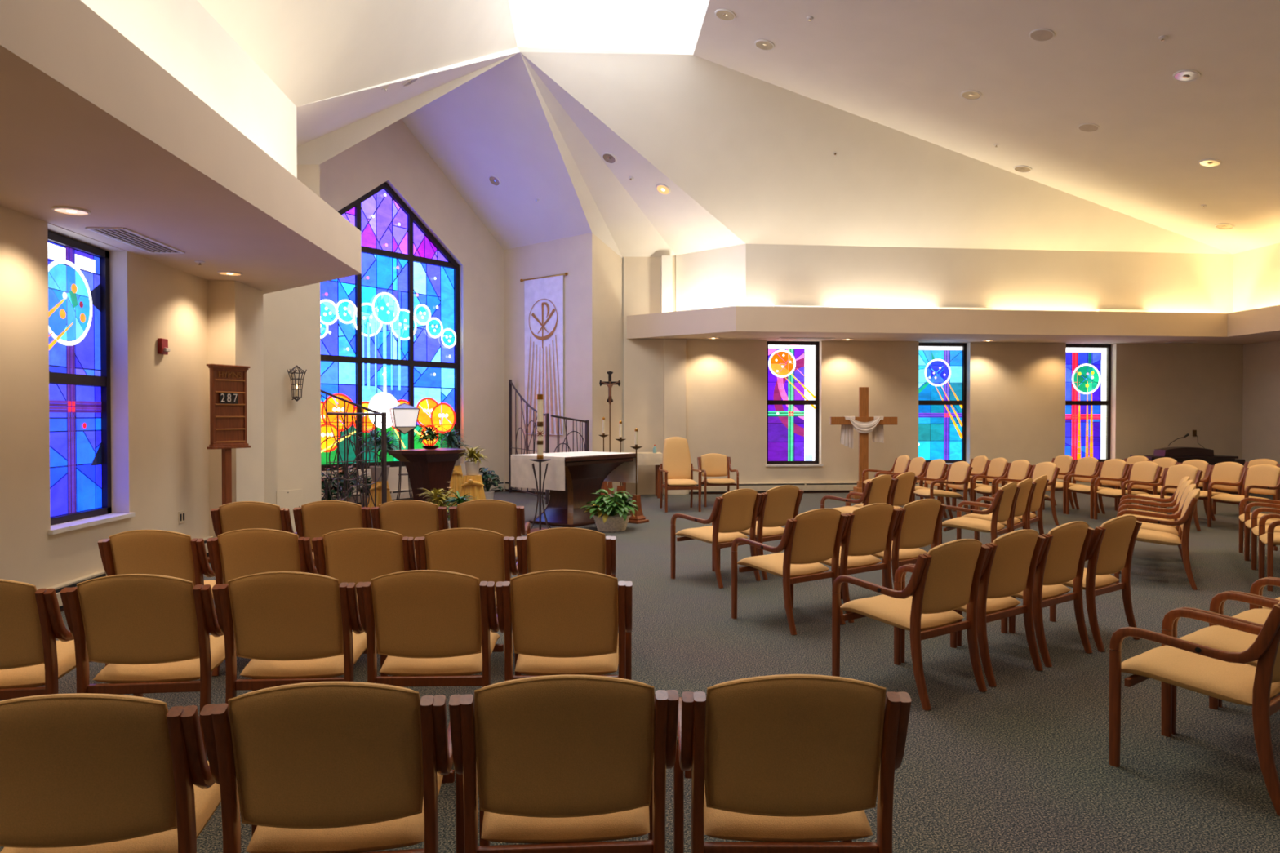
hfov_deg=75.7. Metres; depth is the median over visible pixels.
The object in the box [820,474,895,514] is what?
armchair
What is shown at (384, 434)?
iron railing
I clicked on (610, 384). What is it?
crucifix
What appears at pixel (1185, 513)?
armchair
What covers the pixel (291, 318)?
wall
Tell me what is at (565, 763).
armchair
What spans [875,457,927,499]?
armchair
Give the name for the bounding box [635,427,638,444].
candle
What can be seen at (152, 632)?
armchair
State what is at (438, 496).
spider plant
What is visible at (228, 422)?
hymn board
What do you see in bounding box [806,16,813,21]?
sprinkler
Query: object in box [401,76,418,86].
recessed light
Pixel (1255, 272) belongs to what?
wall
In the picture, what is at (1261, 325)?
beam
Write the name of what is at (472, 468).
pot
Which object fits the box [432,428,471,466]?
potted palm
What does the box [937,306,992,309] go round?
light
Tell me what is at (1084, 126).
ceiling speaker
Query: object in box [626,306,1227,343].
soffit
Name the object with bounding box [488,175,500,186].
recessed light
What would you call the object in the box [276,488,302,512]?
access panel
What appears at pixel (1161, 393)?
wall
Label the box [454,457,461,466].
pot
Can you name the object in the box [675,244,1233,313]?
wall
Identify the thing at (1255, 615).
armchair
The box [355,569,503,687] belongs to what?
armchair
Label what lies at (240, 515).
armchair
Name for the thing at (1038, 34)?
ceiling speaker
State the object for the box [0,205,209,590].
wall
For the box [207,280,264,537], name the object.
column
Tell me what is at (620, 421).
candle
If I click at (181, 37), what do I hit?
wall
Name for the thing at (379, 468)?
pot
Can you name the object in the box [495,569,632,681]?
armchair
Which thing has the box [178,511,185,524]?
wall outlet
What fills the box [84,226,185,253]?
ceiling vent
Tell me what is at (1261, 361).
wall
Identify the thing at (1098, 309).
light
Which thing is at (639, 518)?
candle stand
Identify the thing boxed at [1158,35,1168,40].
sprinkler
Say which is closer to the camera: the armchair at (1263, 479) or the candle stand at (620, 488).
the armchair at (1263, 479)
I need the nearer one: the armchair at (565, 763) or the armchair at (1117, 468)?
the armchair at (565, 763)
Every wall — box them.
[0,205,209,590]
[80,0,297,177]
[262,164,321,533]
[320,119,504,496]
[503,232,591,491]
[591,232,623,493]
[623,255,1243,494]
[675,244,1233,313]
[1232,242,1279,312]
[1242,340,1279,463]
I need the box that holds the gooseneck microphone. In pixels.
[1168,433,1189,446]
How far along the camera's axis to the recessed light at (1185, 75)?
10.03 m
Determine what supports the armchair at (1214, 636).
on the floor
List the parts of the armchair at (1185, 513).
leg, armrest, seat, armrest, leg, leg, backrest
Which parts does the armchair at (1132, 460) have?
seat rail, leg, backrest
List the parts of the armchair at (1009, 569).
leg, armrest, leg, seat, leg, seat rail, backrest, leg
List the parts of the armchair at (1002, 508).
leg, seat rail, leg, seat, armrest, armrest, leg, seat rail, backrest, leg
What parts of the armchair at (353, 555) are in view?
armrest, leg, backrest, leg, armrest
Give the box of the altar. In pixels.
[528,453,635,527]
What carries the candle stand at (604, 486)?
on the floor
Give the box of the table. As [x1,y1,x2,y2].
[622,465,660,497]
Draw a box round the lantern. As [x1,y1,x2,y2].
[389,403,419,500]
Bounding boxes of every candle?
[294,389,297,396]
[536,394,543,459]
[602,417,604,433]
[619,420,622,436]
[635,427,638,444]
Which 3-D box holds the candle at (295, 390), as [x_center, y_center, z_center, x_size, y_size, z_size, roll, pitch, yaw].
[-4.305,-0.424,10.330,0.044,0.090,0.044,1,1,38]
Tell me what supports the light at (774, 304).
attached to the soffit at (731, 322)
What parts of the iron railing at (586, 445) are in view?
handrail, post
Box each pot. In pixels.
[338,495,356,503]
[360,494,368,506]
[369,465,390,481]
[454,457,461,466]
[464,461,479,475]
[484,490,494,499]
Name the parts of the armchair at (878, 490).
seat, armrest, leg, armrest, backrest, leg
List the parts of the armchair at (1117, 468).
leg, seat rail, armrest, seat, leg, leg, armrest, backrest, leg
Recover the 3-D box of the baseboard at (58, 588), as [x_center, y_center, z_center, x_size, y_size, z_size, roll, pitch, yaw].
[-4.082,1.386,0.869,0.077,0.205,16.040,0,1,-4]
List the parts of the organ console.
panel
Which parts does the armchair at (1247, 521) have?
leg, leg, seat, armrest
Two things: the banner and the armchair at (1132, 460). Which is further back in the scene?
the banner
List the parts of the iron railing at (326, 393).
handrail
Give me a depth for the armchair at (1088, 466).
12.87 m
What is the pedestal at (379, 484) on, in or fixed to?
on the floor
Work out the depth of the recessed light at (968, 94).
11.70 m
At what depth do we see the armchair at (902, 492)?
9.46 m
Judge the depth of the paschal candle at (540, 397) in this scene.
10.46 m
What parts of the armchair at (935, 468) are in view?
armrest, seat, leg, backrest, armrest, leg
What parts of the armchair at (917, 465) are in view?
armrest, armrest, backrest, leg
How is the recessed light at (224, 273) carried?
attached to the soffit at (89, 121)
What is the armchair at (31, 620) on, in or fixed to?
on the floor
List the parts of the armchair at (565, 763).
armrest, leg, leg, backrest, seat, seat rail, leg, leg, armrest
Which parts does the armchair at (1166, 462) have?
leg, seat rail, seat, backrest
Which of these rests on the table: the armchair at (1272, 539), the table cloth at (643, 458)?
the table cloth at (643, 458)
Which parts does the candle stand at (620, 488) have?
stem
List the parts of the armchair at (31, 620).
backrest, seat rail, seat, leg, armrest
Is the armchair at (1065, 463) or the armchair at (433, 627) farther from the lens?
the armchair at (1065, 463)
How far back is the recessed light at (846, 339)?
15.53 m
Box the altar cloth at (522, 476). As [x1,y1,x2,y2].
[510,451,637,490]
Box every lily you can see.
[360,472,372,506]
[443,480,475,528]
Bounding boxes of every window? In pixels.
[48,231,135,534]
[320,182,460,471]
[510,0,706,47]
[765,341,823,466]
[918,342,969,465]
[1065,344,1111,462]
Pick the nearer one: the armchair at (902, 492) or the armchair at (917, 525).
the armchair at (917, 525)
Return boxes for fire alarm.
[157,337,169,355]
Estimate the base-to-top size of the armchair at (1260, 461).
0.861 m
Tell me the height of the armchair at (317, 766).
0.861 m
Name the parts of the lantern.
leg, leg, glass, lantern frame, leg, leg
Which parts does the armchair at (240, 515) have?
armrest, leg, backrest, leg, armrest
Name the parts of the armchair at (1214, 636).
leg, leg, armrest, seat, armrest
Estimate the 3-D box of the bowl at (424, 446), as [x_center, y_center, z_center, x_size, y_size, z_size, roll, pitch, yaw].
[-3.108,0.311,12.226,0.260,0.050,0.260,0,1,-4]
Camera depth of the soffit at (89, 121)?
5.01 m
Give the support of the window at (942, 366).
in the wall at (1161, 393)
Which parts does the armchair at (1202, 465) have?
seat, seat rail, backrest, armrest, leg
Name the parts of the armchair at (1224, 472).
seat rail, armrest, leg, seat, backrest, leg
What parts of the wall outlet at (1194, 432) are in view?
plate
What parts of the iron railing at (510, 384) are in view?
post, handrail, post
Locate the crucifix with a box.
[599,371,620,497]
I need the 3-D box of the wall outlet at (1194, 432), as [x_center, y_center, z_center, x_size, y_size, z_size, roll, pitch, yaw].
[11.356,0.256,16.717,0.081,0.368,0.225,0,1,-33]
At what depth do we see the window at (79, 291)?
6.91 m
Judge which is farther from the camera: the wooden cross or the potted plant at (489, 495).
the wooden cross
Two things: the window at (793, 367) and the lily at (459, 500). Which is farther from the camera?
the window at (793, 367)
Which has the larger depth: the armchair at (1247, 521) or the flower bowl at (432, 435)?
the flower bowl at (432, 435)
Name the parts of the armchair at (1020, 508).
leg, armrest, seat, leg, seat rail, backrest, leg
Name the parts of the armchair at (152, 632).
armrest, leg, leg, backrest, seat rail, seat, leg, armrest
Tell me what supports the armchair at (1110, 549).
on the floor
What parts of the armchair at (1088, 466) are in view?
leg, armrest, seat, leg, armrest, backrest, leg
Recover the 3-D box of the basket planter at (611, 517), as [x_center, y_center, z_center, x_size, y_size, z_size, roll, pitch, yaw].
[-0.395,1.091,10.822,0.805,0.537,0.830,0,1,-4]
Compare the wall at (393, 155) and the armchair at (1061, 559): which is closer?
the armchair at (1061, 559)
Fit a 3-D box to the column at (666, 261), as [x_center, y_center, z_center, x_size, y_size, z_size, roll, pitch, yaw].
[0.496,-2.452,15.565,0.207,1.520,0.227,0,1,-4]
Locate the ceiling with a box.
[197,0,1279,258]
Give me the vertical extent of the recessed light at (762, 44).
0.074 m
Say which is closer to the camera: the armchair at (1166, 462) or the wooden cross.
the armchair at (1166, 462)
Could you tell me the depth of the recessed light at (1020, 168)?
13.81 m
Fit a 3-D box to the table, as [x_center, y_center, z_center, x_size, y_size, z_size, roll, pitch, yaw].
[0.016,0.896,15.167,0.740,0.816,0.500,0,1,-4]
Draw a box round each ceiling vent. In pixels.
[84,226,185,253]
[778,337,835,339]
[1165,341,1197,343]
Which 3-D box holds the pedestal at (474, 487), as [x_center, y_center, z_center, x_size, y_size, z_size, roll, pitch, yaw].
[-2.363,1.018,11.642,0.533,0.662,0.521,-1,1,-39]
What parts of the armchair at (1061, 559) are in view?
leg, leg, seat, leg, armrest, seat rail, backrest, leg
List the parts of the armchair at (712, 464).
leg, armrest, leg, backrest, seat, seat rail, leg, armrest, leg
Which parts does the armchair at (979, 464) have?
leg, leg, backrest, leg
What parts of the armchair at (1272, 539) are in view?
leg, seat, armrest, leg, armrest, seat rail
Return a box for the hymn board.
[206,364,250,563]
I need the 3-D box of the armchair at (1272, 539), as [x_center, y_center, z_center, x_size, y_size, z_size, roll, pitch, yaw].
[5.789,0.983,7.124,0.662,0.861,0.583,0,1,31]
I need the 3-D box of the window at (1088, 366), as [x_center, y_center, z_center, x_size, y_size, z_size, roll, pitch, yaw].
[9.060,-0.452,16.658,1.135,2.428,0.255,0,1,-6]
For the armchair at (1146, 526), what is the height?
0.861 m
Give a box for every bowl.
[414,425,444,448]
[422,445,439,448]
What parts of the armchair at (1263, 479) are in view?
leg, seat rail, armrest, seat, leg, leg, backrest, armrest, leg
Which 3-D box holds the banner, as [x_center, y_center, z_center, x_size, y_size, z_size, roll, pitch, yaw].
[-1.835,-1.353,15.646,1.243,3.020,0.063,1,1,38]
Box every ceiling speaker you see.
[1029,28,1054,40]
[1077,123,1099,131]
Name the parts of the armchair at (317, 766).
armrest, leg, backrest, seat, seat rail, leg, armrest, seat rail, leg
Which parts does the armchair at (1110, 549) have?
leg, leg, seat, armrest, leg, seat rail, backrest, leg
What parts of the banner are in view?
rod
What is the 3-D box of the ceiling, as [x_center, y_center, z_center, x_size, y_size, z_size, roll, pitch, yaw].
[3.195,-4.334,4.923,17.364,2.600,23.511,0,1,-4]
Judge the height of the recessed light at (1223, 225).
0.074 m
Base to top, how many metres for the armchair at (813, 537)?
0.861 m
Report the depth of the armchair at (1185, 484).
8.57 m
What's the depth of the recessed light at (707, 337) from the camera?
15.32 m
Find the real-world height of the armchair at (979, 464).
0.861 m
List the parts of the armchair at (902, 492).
armrest, seat, leg, backrest, leg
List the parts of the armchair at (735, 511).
leg, seat rail, armrest, seat, leg, leg, seat rail, backrest, leg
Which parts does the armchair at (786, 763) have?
leg, armrest, seat rail, leg, seat, seat rail, backrest, leg, leg, armrest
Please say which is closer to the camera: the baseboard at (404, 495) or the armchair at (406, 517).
the armchair at (406, 517)
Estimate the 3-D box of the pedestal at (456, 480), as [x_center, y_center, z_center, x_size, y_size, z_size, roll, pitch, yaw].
[-3.147,0.993,13.916,0.485,0.654,0.493,0,1,26]
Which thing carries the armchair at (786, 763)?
on the floor
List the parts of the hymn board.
rail, cornice, panel, number rail, number rail, number rail, number rail, number rail, number rail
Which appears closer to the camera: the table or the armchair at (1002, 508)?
the armchair at (1002, 508)
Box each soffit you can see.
[0,0,361,293]
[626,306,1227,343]
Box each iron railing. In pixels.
[320,389,381,506]
[327,412,386,519]
[508,379,549,504]
[551,414,588,453]
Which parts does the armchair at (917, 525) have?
leg, armrest, leg, seat, seat rail, backrest, leg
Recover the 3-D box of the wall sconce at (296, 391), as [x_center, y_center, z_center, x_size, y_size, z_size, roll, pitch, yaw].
[-4.305,-0.542,10.329,0.233,0.454,0.230,1,1,38]
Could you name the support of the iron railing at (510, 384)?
on the floor
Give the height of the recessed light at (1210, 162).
0.074 m
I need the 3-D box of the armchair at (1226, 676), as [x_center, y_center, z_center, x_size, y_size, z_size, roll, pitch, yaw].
[2.431,1.031,3.457,0.583,0.861,0.662,-1,1,-37]
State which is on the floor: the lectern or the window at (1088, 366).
the lectern
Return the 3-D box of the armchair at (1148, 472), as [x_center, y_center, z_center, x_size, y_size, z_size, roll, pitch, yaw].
[6.933,0.924,11.691,0.662,0.861,0.583,0,1,-9]
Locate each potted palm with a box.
[359,427,408,481]
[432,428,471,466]
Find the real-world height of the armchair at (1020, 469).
0.861 m
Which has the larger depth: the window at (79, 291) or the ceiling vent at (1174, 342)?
the ceiling vent at (1174, 342)
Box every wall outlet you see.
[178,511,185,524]
[1192,430,1204,448]
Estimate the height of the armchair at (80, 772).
0.861 m
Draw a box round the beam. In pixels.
[1181,305,1279,344]
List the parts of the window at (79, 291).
stained glass, sill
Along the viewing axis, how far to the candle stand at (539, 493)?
10.49 m
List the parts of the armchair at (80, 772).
backrest, seat, leg, armrest, leg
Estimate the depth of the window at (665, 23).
11.61 m
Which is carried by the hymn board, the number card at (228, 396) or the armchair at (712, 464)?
the number card at (228, 396)
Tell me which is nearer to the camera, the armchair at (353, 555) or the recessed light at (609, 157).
the armchair at (353, 555)
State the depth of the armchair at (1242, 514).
8.95 m
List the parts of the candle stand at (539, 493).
leg, leg, leg, leg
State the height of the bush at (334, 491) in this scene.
0.765 m
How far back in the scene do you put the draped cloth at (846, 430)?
15.11 m
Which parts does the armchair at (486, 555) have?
armrest, leg, backrest, leg, armrest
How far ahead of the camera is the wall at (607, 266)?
15.26 m
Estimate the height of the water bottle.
0.151 m
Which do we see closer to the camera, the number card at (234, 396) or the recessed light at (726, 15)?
the number card at (234, 396)
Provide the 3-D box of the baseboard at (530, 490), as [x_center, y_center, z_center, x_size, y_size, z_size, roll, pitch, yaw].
[-1.789,1.196,15.643,2.184,0.203,0.070,1,1,38]
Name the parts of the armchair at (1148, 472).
leg, seat rail, armrest, seat, leg, leg, armrest, backrest, leg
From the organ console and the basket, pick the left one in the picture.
the basket
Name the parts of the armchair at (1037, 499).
seat, leg, seat rail, backrest, leg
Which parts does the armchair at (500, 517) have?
armrest, leg, backrest, leg, armrest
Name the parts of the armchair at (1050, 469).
leg, armrest, leg, backrest, armrest, leg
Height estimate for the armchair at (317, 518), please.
0.861 m
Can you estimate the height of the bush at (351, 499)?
0.750 m
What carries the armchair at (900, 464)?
on the floor
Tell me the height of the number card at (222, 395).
0.110 m
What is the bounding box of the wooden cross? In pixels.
[830,386,897,498]
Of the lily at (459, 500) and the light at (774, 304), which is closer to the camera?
the lily at (459, 500)
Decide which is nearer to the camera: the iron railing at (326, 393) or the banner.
the iron railing at (326, 393)
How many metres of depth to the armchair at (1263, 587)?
4.59 m
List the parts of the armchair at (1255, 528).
leg, leg, seat, armrest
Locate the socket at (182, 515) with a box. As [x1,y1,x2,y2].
[180,513,184,520]
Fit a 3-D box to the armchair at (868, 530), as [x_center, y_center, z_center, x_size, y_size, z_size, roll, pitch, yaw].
[1.568,0.993,6.339,0.583,0.861,0.662,-1,1,-35]
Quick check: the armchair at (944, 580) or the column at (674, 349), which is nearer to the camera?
the armchair at (944, 580)
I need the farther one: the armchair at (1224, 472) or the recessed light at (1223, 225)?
the recessed light at (1223, 225)
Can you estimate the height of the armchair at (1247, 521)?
0.861 m
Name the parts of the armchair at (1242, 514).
leg, leg, seat, armrest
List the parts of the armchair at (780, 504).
leg, leg, armrest, seat, leg, seat rail, backrest, leg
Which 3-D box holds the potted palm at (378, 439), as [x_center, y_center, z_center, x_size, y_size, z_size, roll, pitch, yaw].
[-3.915,0.403,12.467,0.852,0.843,0.772,0,1,-4]
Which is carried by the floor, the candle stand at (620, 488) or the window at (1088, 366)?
the candle stand at (620, 488)
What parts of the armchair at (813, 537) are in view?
leg, seat rail, armrest, seat, leg, seat rail, backrest, leg, armrest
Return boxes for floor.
[0,490,1279,852]
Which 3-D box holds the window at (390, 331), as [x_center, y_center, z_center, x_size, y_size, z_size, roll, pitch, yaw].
[-4.442,-1.768,14.310,0.080,4.964,3.270,1,1,38]
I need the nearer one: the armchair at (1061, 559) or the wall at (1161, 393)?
the armchair at (1061, 559)
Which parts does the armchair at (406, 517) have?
armrest, leg, backrest, leg, armrest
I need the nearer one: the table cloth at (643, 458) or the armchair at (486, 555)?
the armchair at (486, 555)
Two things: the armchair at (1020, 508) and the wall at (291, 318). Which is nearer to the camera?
the armchair at (1020, 508)
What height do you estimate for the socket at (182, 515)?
0.070 m
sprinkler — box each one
[194,260,205,265]
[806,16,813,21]
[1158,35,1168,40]
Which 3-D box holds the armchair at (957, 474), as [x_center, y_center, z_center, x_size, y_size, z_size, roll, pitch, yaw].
[4.279,0.924,11.660,0.662,0.861,0.583,0,1,-8]
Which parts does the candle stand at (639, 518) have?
stem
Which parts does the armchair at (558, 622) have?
armrest, leg, leg, backrest, seat rail, seat, leg, leg, armrest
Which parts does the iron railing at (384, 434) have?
handrail, post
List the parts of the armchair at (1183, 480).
armrest, seat, armrest, backrest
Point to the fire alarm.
(162, 344)
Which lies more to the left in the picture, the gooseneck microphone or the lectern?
the lectern
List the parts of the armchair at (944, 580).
leg, seat rail, armrest, leg, seat, leg, armrest, seat rail, backrest, leg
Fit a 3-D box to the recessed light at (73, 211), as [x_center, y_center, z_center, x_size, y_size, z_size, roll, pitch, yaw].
[-4.031,-1.526,5.836,0.232,0.017,0.232,0,1,-4]
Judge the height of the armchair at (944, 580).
0.861 m
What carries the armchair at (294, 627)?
on the floor
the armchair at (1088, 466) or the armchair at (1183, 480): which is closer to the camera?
the armchair at (1183, 480)
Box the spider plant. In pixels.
[418,488,456,511]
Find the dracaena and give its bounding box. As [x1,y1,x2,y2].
[457,445,487,475]
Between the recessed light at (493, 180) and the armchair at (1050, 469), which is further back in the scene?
the recessed light at (493, 180)
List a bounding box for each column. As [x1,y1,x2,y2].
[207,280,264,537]
[660,255,672,312]
[663,338,686,494]
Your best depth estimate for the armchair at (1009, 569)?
4.70 m
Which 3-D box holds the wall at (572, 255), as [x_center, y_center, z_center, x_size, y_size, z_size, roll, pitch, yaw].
[-1.783,-1.113,15.646,2.314,4.820,0.001,1,1,38]
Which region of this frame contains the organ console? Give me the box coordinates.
[1129,446,1244,494]
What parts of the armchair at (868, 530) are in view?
leg, leg, armrest, leg, seat, seat rail, backrest, leg, armrest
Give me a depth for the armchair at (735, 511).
7.35 m
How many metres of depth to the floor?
4.49 m
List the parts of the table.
leg, leg, leg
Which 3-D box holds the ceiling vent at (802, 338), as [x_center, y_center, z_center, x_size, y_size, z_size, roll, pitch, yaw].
[3.124,-1.654,15.441,1.025,0.012,0.225,0,1,-4]
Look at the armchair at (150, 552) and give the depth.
4.71 m
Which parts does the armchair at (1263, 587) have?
armrest, seat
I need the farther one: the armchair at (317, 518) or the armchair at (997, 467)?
the armchair at (997, 467)
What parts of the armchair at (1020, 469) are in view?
leg, seat rail, seat, armrest, leg, leg, armrest, backrest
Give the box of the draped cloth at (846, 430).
[840,416,884,448]
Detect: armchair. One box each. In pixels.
[0,578,124,699]
[0,693,257,852]
[59,573,257,757]
[97,529,215,666]
[200,681,464,852]
[206,528,318,675]
[210,501,313,613]
[212,571,388,705]
[293,500,373,565]
[311,528,417,611]
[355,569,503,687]
[370,499,448,559]
[413,528,518,674]
[448,499,530,576]
[448,674,679,852]
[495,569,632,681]
[516,527,616,577]
[658,436,702,512]
[671,488,762,588]
[673,674,911,852]
[697,453,738,506]
[718,484,804,579]
[731,508,848,635]
[790,502,899,622]
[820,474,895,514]
[831,538,990,710]
[840,498,946,599]
[849,471,918,541]
[862,455,910,503]
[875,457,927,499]
[892,458,948,518]
[901,528,1045,687]
[912,461,972,519]
[937,455,988,511]
[937,481,1019,545]
[953,457,1008,513]
[956,521,1094,667]
[960,478,1034,540]
[972,459,1032,509]
[978,475,1048,542]
[995,462,1060,525]
[1008,515,1142,652]
[1042,457,1101,514]
[1049,454,1075,508]
[1066,458,1129,519]
[1093,461,1162,519]
[1102,455,1150,511]
[1109,601,1279,816]
[1114,488,1199,590]
[1116,457,1178,511]
[1116,484,1195,571]
[1117,480,1192,551]
[1120,475,1189,521]
[1127,464,1203,531]
[1144,459,1210,517]
[1171,591,1279,734]
[1198,462,1244,520]
[1207,464,1279,527]
[1212,458,1279,514]
[1218,577,1279,707]
[1239,497,1279,559]
[1244,502,1279,568]
[1251,507,1279,570]
[1258,514,1279,591]
[1259,577,1279,609]
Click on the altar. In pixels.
(584, 476)
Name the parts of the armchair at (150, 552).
armrest, leg, backrest, leg, armrest, seat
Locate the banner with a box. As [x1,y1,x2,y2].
[520,272,568,435]
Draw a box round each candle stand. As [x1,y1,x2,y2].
[525,458,551,534]
[599,433,608,500]
[615,437,630,510]
[627,444,648,524]
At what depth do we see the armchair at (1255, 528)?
8.00 m
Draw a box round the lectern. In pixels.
[388,448,465,517]
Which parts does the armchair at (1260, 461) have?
leg, seat rail, seat, backrest, leg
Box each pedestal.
[364,480,392,515]
[448,465,462,506]
[459,474,485,501]
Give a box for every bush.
[320,466,344,500]
[332,465,364,503]
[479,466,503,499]
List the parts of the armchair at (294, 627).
armrest, leg, backrest, seat rail, seat, leg, armrest, leg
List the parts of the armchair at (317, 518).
armrest, leg, backrest, leg, armrest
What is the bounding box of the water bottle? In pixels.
[653,444,656,453]
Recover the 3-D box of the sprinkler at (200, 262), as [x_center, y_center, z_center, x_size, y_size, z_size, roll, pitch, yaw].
[-4.163,-1.543,7.790,0.090,0.036,0.089,0,1,-4]
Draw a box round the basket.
[592,512,631,532]
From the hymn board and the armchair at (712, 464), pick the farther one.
the armchair at (712, 464)
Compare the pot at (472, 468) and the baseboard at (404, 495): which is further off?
the baseboard at (404, 495)
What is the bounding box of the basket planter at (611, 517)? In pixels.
[582,488,639,532]
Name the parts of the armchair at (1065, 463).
backrest, armrest, leg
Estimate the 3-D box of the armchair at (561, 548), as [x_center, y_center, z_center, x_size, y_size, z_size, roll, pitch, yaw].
[-0.441,1.010,5.085,0.583,0.861,0.662,0,1,-2]
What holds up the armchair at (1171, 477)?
on the floor
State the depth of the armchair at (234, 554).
4.75 m
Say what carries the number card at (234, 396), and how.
on the hymn board
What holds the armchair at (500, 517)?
on the floor
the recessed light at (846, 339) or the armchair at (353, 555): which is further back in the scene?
the recessed light at (846, 339)
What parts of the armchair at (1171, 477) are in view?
leg, armrest, seat, leg, leg, backrest, armrest, leg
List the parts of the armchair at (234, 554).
armrest, leg, backrest, leg, armrest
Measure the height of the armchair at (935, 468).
0.861 m
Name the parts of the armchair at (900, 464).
leg, seat, armrest, backrest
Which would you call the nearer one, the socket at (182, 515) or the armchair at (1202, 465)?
the socket at (182, 515)
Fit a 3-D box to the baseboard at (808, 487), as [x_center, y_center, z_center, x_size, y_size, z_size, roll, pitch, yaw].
[6.583,1.186,16.300,11.350,0.205,0.077,0,1,-6]
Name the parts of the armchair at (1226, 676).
leg, seat rail, leg, armrest, seat, armrest, leg, seat rail, backrest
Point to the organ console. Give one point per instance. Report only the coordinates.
(1180, 454)
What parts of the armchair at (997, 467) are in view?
leg, leg, seat, armrest, leg, armrest, backrest, leg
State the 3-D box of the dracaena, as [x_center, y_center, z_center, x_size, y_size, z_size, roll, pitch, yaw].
[-2.330,0.479,11.604,0.442,0.409,0.379,-1,1,-37]
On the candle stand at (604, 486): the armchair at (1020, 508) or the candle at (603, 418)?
the candle at (603, 418)
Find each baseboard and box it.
[46,536,213,612]
[321,481,503,505]
[505,481,550,495]
[688,480,1127,494]
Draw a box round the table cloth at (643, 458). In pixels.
[624,452,662,465]
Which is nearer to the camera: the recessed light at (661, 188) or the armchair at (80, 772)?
the armchair at (80, 772)
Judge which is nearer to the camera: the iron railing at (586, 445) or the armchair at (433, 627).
the armchair at (433, 627)
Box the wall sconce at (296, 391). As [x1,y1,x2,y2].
[287,364,306,401]
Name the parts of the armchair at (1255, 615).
leg, armrest, seat, leg, armrest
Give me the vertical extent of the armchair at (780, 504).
0.861 m
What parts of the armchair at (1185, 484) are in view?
armrest, seat, armrest, backrest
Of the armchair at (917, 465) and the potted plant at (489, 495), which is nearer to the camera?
the armchair at (917, 465)
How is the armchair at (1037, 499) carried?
on the floor
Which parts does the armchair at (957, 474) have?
leg, seat rail, leg, armrest, seat, leg, armrest, seat rail, backrest, leg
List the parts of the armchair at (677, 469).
leg, armrest, leg, backrest, seat frame, seat, leg, armrest, leg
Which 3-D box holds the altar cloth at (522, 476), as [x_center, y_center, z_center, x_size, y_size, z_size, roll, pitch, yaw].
[-0.915,0.610,11.674,1.020,0.440,1.565,1,1,38]
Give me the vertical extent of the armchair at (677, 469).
1.164 m
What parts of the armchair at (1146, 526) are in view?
armrest, armrest, seat, leg, backrest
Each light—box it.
[51,205,90,215]
[217,271,242,275]
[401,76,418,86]
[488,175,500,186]
[601,152,616,164]
[656,183,670,195]
[706,337,719,338]
[715,8,735,21]
[754,39,774,50]
[773,304,826,306]
[841,337,853,340]
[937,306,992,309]
[960,89,982,99]
[1013,164,1031,172]
[1096,308,1147,311]
[1173,69,1200,81]
[1198,158,1222,167]
[1214,222,1235,229]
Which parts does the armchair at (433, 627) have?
armrest, leg, backrest, seat rail, seat, leg, armrest, seat rail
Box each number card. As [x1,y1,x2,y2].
[219,392,226,403]
[226,392,231,404]
[231,393,238,404]

